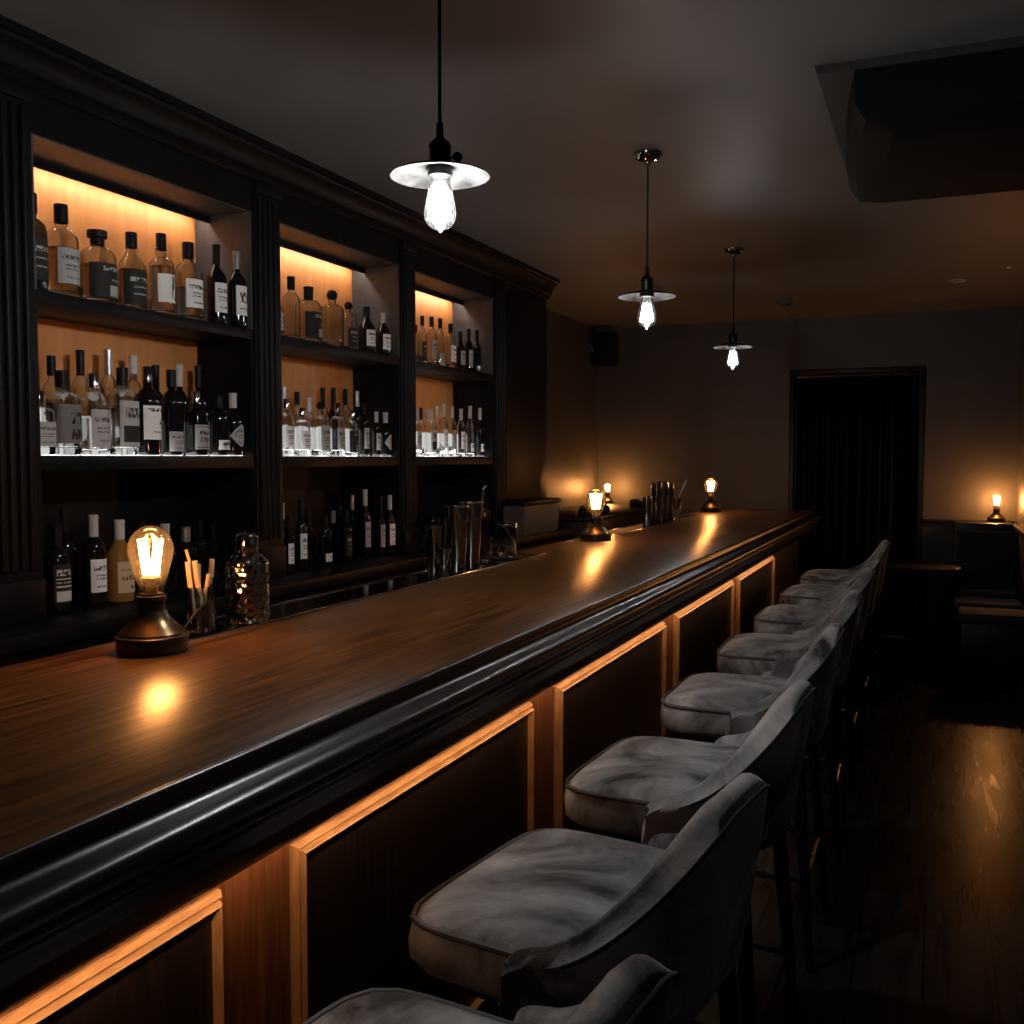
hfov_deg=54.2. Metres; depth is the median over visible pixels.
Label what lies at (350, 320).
liquor bottle
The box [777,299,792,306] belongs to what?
smoke detector
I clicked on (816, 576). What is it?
bar stool
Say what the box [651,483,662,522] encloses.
tin
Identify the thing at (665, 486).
tin
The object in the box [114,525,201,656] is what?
table lamp
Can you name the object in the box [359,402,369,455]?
liquor bottle
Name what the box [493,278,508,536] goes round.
pilaster
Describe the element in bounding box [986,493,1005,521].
table lamp
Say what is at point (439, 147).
socket
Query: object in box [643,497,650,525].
jigger
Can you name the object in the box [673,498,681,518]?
glass tumbler
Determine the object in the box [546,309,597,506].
wall
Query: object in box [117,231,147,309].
liquor bottle
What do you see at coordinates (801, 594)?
bar stool
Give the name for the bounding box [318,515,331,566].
liquor bottle
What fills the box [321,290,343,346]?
liquor bottle
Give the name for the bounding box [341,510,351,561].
liquor bottle
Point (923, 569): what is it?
round table
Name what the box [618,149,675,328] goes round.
pendant lamp
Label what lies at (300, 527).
liquor bottle
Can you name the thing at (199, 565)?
wooden stick
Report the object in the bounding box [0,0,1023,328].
ceiling
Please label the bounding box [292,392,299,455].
liquor bottle
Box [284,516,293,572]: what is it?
liquor bottle
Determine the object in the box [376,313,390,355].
liquor bottle
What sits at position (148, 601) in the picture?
socket
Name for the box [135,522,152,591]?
liquor bottle
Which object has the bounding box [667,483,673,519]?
tin
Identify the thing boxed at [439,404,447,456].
liquor bottle
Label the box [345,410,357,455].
liquor bottle
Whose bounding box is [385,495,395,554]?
liquor bottle
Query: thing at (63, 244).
liquor bottle
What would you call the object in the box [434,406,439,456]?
liquor bottle
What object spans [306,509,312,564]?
liquor bottle
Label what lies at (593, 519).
socket
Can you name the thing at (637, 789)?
bar stool
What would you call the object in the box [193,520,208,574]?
liquor bottle
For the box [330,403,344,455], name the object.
liquor bottle
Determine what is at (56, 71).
trim
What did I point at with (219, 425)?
liquor bottle
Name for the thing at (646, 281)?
socket
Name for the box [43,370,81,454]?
liquor bottle
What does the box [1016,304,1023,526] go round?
wall
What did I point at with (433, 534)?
tin
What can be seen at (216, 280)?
liquor bottle
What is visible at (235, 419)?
liquor bottle
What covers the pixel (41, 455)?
light
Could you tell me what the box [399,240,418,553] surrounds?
pilaster
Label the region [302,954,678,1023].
bar stool
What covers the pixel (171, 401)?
liquor bottle
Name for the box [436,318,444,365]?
liquor bottle
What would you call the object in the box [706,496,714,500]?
socket
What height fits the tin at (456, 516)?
0.232 m
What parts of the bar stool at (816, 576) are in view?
seat, backrest, leg, leg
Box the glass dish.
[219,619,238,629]
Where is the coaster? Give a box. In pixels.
[492,555,520,559]
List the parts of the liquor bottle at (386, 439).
bottle glass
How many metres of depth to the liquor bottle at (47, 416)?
2.96 m
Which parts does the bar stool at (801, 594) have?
seat, backrest, leg, leg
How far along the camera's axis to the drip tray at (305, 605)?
2.89 m
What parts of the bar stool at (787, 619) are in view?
seat, backrest, leg, leg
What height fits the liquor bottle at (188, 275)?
0.279 m
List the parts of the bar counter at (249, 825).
panel moulding, panel, panel moulding, panel, panel moulding, panel, panel moulding, panel, panel moulding, panel, panel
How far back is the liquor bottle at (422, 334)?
5.19 m
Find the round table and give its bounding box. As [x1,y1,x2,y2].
[888,562,960,661]
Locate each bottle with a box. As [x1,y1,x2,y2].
[34,192,48,290]
[39,391,56,454]
[42,355,55,395]
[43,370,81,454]
[43,525,71,613]
[47,203,79,296]
[59,508,78,604]
[71,350,89,455]
[79,229,117,303]
[80,373,110,455]
[81,515,106,606]
[99,349,116,455]
[106,519,134,602]
[107,367,139,455]
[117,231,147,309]
[127,355,141,455]
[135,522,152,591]
[137,366,161,455]
[149,233,174,314]
[151,365,162,455]
[156,524,177,592]
[161,369,183,455]
[175,242,202,319]
[175,364,188,455]
[175,527,197,588]
[184,391,208,455]
[189,365,207,455]
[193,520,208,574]
[206,244,226,324]
[209,396,229,455]
[227,250,246,327]
[227,393,243,455]
[281,306,283,334]
[282,276,300,338]
[282,387,285,412]
[282,399,294,455]
[283,503,285,533]
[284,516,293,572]
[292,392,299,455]
[294,408,310,455]
[295,500,306,569]
[300,286,321,342]
[305,398,313,455]
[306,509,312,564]
[311,402,330,455]
[317,388,328,416]
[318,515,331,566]
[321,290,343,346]
[329,388,335,455]
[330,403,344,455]
[330,511,338,561]
[340,389,349,422]
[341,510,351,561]
[344,302,357,348]
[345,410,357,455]
[348,495,356,555]
[354,391,361,455]
[358,306,375,352]
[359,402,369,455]
[360,489,370,556]
[372,412,380,455]
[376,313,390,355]
[376,496,385,554]
[381,412,391,455]
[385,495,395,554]
[416,325,419,360]
[416,410,421,455]
[418,316,426,361]
[418,408,423,456]
[424,409,436,455]
[427,317,436,363]
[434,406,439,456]
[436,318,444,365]
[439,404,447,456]
[445,324,455,367]
[448,406,456,456]
[456,332,464,369]
[457,409,464,456]
[465,329,472,370]
[466,406,473,456]
[473,330,480,372]
[476,408,483,456]
[479,485,489,535]
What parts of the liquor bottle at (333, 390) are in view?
bottle glass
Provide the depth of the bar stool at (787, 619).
4.44 m
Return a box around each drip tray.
[181,553,545,642]
[608,514,700,533]
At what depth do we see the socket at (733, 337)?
5.66 m
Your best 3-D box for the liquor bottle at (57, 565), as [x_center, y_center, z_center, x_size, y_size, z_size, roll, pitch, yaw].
[-1.382,0.172,3.038,0.076,0.267,0.076,1,3,23]
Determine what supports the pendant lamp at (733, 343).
hanging from the ceiling
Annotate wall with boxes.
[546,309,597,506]
[598,306,1021,520]
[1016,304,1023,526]
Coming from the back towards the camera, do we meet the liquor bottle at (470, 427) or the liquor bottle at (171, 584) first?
the liquor bottle at (470, 427)
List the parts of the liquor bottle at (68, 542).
bottle glass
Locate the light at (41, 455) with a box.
[41,455,73,455]
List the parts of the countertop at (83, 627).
counter door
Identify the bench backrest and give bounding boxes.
[951,520,1017,646]
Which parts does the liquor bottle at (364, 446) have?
bottle glass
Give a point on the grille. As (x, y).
(614, 336)
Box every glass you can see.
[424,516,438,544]
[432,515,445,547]
[497,523,516,556]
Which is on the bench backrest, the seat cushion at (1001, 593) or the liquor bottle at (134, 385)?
the seat cushion at (1001, 593)
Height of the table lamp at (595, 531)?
0.254 m
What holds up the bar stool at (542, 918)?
on the floor
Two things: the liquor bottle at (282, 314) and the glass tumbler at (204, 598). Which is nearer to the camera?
the glass tumbler at (204, 598)
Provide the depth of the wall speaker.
8.87 m
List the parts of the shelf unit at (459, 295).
amber panel, panel, shelf, shelf, panel, panel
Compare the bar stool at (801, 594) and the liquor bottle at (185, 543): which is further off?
the bar stool at (801, 594)
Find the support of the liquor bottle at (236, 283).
on the shelf unit at (114, 179)
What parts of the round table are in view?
foot plate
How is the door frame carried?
in the wall at (672, 409)
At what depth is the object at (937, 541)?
8.10 m
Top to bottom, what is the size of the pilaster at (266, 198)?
1.520 m
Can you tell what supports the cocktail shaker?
on the drip tray at (305, 605)
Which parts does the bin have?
bin lid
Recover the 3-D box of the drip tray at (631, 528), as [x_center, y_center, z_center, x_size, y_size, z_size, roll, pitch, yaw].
[0.889,0.065,6.150,0.139,0.006,1.900,1,3,23]
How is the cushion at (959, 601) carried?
on the ottoman
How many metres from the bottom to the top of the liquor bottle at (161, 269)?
0.283 m
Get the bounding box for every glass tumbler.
[184,584,215,633]
[192,575,218,623]
[480,536,492,560]
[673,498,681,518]
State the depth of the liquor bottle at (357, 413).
4.81 m
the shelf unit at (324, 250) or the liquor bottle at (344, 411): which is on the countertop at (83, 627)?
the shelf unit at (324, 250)
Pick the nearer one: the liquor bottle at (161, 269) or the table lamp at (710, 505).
the liquor bottle at (161, 269)
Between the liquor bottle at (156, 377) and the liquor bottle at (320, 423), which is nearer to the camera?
the liquor bottle at (156, 377)
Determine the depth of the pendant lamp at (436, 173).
2.23 m
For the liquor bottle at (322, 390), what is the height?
0.311 m
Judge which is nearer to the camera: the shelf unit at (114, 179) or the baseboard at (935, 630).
the shelf unit at (114, 179)
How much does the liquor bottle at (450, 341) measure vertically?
0.249 m
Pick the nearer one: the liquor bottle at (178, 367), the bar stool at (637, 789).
the bar stool at (637, 789)
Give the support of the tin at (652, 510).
on the drip tray at (631, 528)
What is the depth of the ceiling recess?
3.01 m
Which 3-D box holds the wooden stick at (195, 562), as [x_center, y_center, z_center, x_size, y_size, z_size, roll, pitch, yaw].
[-0.713,0.186,2.278,0.029,0.153,0.012,-1,3,-22]
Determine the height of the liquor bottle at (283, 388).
0.296 m
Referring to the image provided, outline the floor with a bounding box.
[693,632,1023,1023]
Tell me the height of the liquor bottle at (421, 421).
0.264 m
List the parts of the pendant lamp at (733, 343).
bulb, lamp shade, hanging cord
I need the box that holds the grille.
[612,334,617,362]
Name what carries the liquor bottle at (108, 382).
on the shelf unit at (114, 179)
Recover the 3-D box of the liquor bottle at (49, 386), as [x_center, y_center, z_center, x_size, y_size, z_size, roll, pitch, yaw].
[-1.452,-0.336,3.159,0.060,0.314,0.060,1,3,23]
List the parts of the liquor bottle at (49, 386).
bottle glass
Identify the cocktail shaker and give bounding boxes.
[225,532,269,624]
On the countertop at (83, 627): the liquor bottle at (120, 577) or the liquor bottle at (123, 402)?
the liquor bottle at (120, 577)
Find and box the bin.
[502,497,560,536]
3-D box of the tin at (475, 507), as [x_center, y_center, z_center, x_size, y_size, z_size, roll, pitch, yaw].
[-0.148,0.083,3.606,0.086,0.240,0.086,1,3,23]
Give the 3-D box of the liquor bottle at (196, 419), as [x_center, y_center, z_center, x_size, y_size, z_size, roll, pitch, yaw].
[-1.139,-0.319,3.612,0.071,0.231,0.070,1,3,23]
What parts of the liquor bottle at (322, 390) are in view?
bottle glass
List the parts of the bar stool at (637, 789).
seat frame, seat, backrest, leg, leg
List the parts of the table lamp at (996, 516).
bulb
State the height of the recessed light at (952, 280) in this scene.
0.008 m
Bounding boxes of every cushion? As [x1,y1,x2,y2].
[955,530,1017,590]
[955,597,1023,610]
[958,606,1023,626]
[960,588,1017,599]
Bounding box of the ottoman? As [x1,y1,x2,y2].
[955,597,1023,665]
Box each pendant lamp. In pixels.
[390,0,489,232]
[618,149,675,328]
[713,247,752,368]
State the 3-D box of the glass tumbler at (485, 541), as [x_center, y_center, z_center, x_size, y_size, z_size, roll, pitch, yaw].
[-0.103,0.141,3.861,0.056,0.095,0.056,1,3,23]
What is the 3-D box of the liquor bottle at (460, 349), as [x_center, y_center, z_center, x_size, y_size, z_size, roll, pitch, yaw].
[-0.288,-0.897,5.574,0.056,0.214,0.056,1,3,23]
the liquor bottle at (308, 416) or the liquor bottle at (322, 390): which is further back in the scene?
the liquor bottle at (322, 390)
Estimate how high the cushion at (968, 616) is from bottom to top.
0.065 m
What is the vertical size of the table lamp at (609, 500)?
0.182 m
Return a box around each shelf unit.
[30,92,255,596]
[279,193,400,561]
[415,248,492,535]
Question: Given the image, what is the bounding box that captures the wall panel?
[506,286,546,500]
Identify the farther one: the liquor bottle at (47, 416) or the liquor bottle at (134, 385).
the liquor bottle at (134, 385)
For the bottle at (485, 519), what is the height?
0.322 m
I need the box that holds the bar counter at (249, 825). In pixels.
[0,508,819,1023]
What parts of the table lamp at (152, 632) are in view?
bulb, glass stem, power cord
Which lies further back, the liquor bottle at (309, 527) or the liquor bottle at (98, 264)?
the liquor bottle at (309, 527)
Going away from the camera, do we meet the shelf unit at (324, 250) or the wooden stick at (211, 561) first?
the wooden stick at (211, 561)
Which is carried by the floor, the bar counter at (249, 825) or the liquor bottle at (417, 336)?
the bar counter at (249, 825)
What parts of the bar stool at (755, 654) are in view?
seat, backrest, leg, leg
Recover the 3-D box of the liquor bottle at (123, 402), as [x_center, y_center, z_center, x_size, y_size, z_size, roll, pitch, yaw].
[-1.278,-0.329,3.284,0.083,0.287,0.082,1,3,23]
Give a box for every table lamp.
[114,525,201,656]
[579,488,611,541]
[601,483,613,503]
[700,478,720,511]
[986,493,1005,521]
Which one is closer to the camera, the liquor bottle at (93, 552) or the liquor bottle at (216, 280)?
the liquor bottle at (93, 552)
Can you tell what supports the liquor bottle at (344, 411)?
on the shelf unit at (324, 250)
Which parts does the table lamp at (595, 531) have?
bulb, glass stem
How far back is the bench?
6.36 m
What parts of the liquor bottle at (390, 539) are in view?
bottle glass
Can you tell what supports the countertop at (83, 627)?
on the floor
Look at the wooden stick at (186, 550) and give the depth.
2.28 m
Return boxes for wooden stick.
[185,549,194,583]
[185,561,193,587]
[192,560,200,587]
[198,564,200,577]
[205,574,209,587]
[209,559,214,577]
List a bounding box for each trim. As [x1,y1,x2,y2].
[0,14,559,299]
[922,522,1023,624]
[923,519,1023,535]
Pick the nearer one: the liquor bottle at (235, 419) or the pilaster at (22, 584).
the pilaster at (22, 584)
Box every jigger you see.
[437,548,450,576]
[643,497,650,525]
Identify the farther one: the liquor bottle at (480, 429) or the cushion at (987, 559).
the cushion at (987, 559)
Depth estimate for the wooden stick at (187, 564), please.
2.26 m
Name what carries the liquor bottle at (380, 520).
on the countertop at (83, 627)
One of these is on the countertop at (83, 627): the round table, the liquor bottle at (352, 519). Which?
the liquor bottle at (352, 519)
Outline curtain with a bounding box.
[796,372,920,631]
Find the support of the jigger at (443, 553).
on the drip tray at (305, 605)
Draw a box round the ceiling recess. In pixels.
[814,36,1023,202]
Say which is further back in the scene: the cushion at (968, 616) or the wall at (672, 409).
the wall at (672, 409)
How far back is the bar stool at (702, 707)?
2.90 m
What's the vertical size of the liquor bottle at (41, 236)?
0.291 m
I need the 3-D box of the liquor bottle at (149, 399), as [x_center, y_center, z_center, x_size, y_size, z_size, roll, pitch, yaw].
[-1.234,-0.341,3.388,0.085,0.300,0.084,1,3,23]
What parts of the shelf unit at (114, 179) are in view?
panel, panel, amber panel, panel, shelf, shelf, panel, panel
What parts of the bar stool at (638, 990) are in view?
seat, backrest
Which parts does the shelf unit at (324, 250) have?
panel, panel, amber panel, panel, shelf, shelf, panel, panel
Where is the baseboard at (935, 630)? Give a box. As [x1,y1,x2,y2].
[926,624,950,637]
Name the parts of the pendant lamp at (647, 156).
bulb, lamp shade, hanging cord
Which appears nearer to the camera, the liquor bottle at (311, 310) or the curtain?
the liquor bottle at (311, 310)
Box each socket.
[136,591,166,611]
[427,122,462,179]
[589,516,601,523]
[640,267,660,297]
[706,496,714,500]
[728,326,742,347]
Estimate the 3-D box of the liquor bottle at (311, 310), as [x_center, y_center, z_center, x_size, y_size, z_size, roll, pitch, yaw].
[-0.865,-0.838,4.259,0.111,0.239,0.111,1,3,23]
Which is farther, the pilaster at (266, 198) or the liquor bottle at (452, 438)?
the liquor bottle at (452, 438)
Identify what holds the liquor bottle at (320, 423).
on the shelf unit at (324, 250)
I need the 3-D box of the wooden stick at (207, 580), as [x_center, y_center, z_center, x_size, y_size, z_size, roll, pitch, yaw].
[-0.704,0.202,2.293,0.031,0.122,0.009,1,3,23]
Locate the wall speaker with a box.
[591,332,617,365]
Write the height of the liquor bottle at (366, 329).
0.220 m
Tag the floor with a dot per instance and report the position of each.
(923, 922)
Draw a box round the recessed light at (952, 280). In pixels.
[947,279,966,282]
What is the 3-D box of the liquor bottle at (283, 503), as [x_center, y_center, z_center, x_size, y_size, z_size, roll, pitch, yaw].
[-0.965,0.102,4.203,0.043,0.281,0.042,1,3,23]
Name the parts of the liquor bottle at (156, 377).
bottle glass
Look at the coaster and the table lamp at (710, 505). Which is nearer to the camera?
the coaster
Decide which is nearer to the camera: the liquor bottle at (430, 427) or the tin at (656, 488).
the liquor bottle at (430, 427)
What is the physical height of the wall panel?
1.519 m
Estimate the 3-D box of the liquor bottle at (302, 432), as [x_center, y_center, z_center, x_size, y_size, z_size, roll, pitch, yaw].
[-0.884,-0.337,4.216,0.057,0.203,0.057,1,3,23]
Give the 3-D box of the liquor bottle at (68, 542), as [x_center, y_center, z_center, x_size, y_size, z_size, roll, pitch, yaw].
[-1.437,0.143,3.216,0.074,0.307,0.074,1,3,23]
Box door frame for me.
[793,371,920,632]
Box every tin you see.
[425,526,442,574]
[444,505,468,572]
[459,501,482,568]
[647,496,656,523]
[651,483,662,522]
[658,481,668,521]
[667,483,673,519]
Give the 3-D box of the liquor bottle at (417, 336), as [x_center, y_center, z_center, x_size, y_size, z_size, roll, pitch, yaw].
[-0.496,-0.863,5.134,0.046,0.194,0.046,1,3,23]
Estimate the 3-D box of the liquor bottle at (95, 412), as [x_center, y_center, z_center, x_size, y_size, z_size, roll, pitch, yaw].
[-1.325,-0.308,3.172,0.092,0.258,0.092,1,3,23]
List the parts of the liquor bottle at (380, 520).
bottle glass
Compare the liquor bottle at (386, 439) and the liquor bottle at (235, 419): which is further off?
the liquor bottle at (386, 439)
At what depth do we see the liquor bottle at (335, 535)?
4.51 m
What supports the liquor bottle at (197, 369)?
on the shelf unit at (114, 179)
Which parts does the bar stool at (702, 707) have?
seat frame, seat, backrest, leg, leg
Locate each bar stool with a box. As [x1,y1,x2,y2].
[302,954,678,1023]
[408,773,771,1023]
[564,680,816,1023]
[660,623,844,972]
[716,590,862,863]
[754,567,875,790]
[779,551,884,740]
[799,540,889,703]
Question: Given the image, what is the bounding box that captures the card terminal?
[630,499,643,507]
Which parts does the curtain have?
curtain rod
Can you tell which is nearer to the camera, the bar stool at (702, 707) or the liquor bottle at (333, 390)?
the bar stool at (702, 707)
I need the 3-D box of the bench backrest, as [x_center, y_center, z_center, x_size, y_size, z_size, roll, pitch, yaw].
[3.599,0.562,7.626,0.428,0.955,0.715,1,3,23]
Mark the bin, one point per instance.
(539, 515)
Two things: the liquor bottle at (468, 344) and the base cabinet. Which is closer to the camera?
the liquor bottle at (468, 344)
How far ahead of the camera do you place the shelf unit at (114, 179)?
3.50 m
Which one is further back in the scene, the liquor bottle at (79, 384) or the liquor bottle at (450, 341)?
the liquor bottle at (450, 341)
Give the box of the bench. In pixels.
[958,606,1023,687]
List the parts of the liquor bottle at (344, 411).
bottle glass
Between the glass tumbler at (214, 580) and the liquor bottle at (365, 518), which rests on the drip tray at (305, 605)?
the glass tumbler at (214, 580)
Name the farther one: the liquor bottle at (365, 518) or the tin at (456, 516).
the liquor bottle at (365, 518)
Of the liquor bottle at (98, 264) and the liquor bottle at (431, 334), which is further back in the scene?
the liquor bottle at (431, 334)
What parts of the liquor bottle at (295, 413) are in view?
bottle glass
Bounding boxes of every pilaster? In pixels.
[0,75,46,626]
[251,180,286,578]
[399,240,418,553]
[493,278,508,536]
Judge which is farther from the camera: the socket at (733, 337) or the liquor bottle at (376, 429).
the socket at (733, 337)
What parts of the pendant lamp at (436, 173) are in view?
hanging cord, lamp shade, bulb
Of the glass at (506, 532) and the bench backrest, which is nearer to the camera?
the glass at (506, 532)
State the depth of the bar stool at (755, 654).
3.65 m
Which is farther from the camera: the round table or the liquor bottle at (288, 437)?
the round table
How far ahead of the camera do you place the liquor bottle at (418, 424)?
5.13 m
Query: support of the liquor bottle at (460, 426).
on the shelf unit at (459, 295)
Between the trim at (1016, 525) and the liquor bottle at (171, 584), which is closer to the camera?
the liquor bottle at (171, 584)
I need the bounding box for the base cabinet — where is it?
[558,502,644,540]
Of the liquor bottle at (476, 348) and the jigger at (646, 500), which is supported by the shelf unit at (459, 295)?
the liquor bottle at (476, 348)
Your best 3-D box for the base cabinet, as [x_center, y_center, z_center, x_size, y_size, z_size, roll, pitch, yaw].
[0.654,0.498,7.984,0.698,1.045,2.348,1,3,23]
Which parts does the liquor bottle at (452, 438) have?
bottle glass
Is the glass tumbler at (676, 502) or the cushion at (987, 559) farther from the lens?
the cushion at (987, 559)
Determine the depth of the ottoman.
6.90 m
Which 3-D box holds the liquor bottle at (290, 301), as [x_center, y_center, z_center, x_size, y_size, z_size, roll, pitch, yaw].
[-0.914,-0.843,4.144,0.074,0.261,0.074,1,3,23]
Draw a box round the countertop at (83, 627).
[0,528,572,667]
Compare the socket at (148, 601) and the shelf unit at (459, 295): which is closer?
the socket at (148, 601)
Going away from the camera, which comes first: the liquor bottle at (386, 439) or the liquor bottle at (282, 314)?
the liquor bottle at (282, 314)
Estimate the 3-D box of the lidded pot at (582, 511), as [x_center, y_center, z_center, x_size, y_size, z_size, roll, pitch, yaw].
[0.494,-0.009,6.987,0.064,0.074,0.064,1,3,23]

